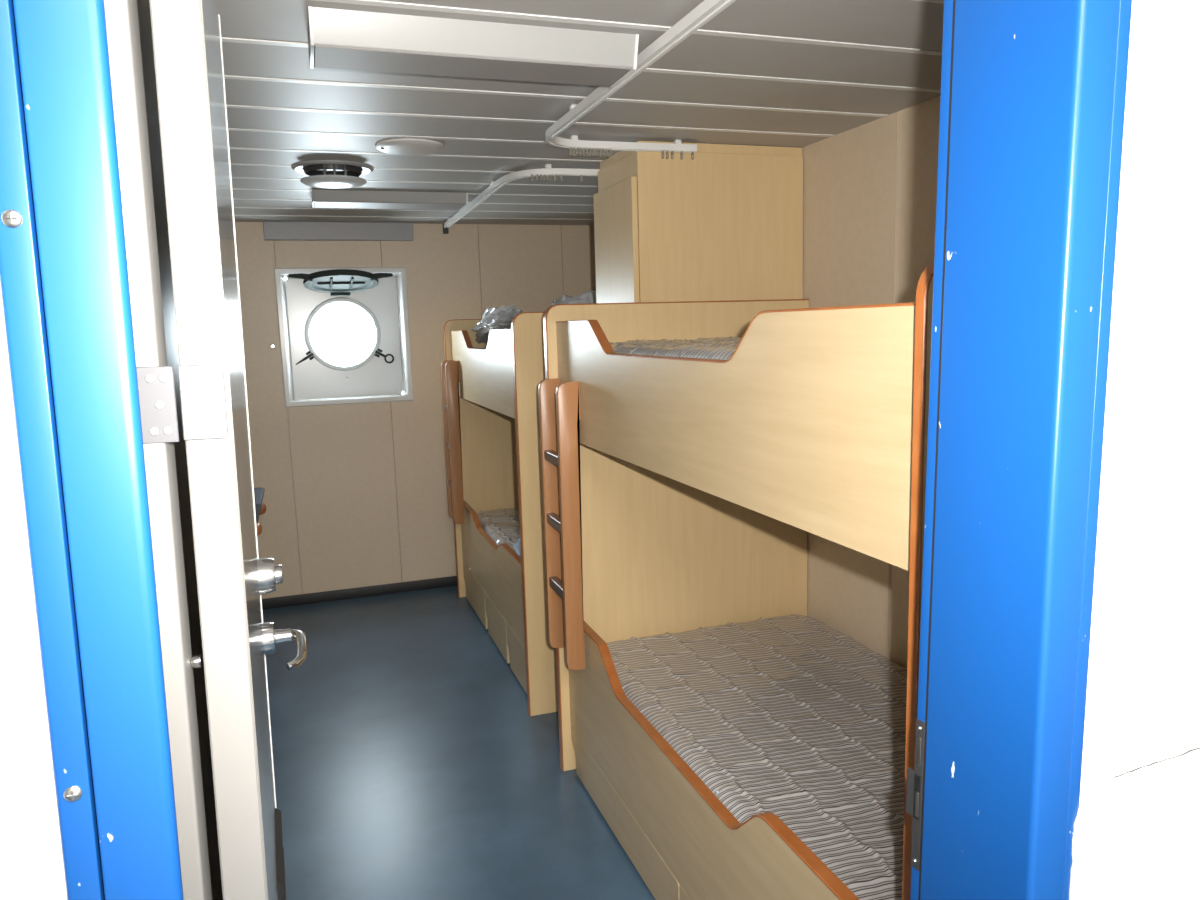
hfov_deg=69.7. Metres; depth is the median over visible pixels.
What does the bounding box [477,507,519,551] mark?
mattress
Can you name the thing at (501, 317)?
plastic bag
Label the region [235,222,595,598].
wall
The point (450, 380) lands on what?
ladder
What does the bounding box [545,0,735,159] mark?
rail
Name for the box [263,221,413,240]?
box
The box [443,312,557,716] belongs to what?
bunk bed
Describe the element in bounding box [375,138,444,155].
ceiling disc
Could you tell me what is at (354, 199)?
ceiling light
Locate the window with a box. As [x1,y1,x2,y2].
[274,267,413,406]
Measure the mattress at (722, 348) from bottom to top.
0.272 m
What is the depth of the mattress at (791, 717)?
2.38 m
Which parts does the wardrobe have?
door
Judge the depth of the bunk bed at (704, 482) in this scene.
2.08 m
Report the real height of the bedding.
0.083 m
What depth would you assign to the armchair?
4.25 m
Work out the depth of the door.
0.79 m
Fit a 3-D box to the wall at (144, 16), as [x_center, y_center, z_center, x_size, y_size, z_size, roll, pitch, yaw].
[-1.031,0.319,1.278,0.855,2.226,1.515,-4,9,-19]
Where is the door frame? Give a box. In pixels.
[0,0,1131,899]
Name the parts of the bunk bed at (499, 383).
drawer, panel, guard panel, panel, drawer, drawer, panel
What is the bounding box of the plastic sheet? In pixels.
[552,290,595,304]
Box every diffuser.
[313,44,631,86]
[314,201,465,209]
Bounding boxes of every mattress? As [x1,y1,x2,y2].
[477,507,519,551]
[606,614,906,899]
[609,336,741,359]
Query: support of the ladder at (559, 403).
attached to the bunk bed at (704, 482)
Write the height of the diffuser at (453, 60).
0.006 m
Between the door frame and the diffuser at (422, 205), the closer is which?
the door frame
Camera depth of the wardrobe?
3.08 m
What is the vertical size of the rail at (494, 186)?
0.071 m
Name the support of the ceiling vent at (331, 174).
in the ceiling
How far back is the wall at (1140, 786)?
0.81 m
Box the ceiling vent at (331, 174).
[291,160,373,188]
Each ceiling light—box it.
[308,6,638,87]
[311,189,467,209]
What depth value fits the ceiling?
2.38 m
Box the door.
[149,0,306,899]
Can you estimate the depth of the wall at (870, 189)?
2.87 m
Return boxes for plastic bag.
[472,304,522,342]
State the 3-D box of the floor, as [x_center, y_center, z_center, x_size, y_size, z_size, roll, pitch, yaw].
[-0.486,1.300,2.377,4.800,0.060,6.447,-4,9,-19]
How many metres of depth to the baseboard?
5.19 m
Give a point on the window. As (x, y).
(385, 372)
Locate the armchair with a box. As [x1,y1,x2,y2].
[254,488,265,535]
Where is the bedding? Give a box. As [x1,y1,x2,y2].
[514,538,520,556]
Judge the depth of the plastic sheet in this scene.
4.51 m
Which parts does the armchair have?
arm, backrest, arm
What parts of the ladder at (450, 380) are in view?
rail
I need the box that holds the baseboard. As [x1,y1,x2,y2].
[262,576,456,609]
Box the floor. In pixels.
[263,586,654,899]
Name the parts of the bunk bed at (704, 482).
drawer, panel, drawer, panel, guard panel, panel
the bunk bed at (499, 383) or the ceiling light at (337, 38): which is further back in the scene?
the bunk bed at (499, 383)
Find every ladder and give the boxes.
[441,360,464,523]
[538,378,584,669]
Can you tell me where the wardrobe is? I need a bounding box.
[593,141,802,302]
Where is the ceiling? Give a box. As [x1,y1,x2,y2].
[216,0,943,224]
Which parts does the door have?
handle, lever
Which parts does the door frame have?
hinge post, strike plate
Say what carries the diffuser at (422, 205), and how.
attached to the ceiling light at (354, 199)
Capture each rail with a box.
[443,164,599,233]
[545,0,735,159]
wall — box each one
[0,0,1199,899]
[137,0,222,899]
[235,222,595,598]
[802,96,939,667]
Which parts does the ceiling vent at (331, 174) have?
dish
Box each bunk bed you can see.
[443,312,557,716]
[543,262,933,899]

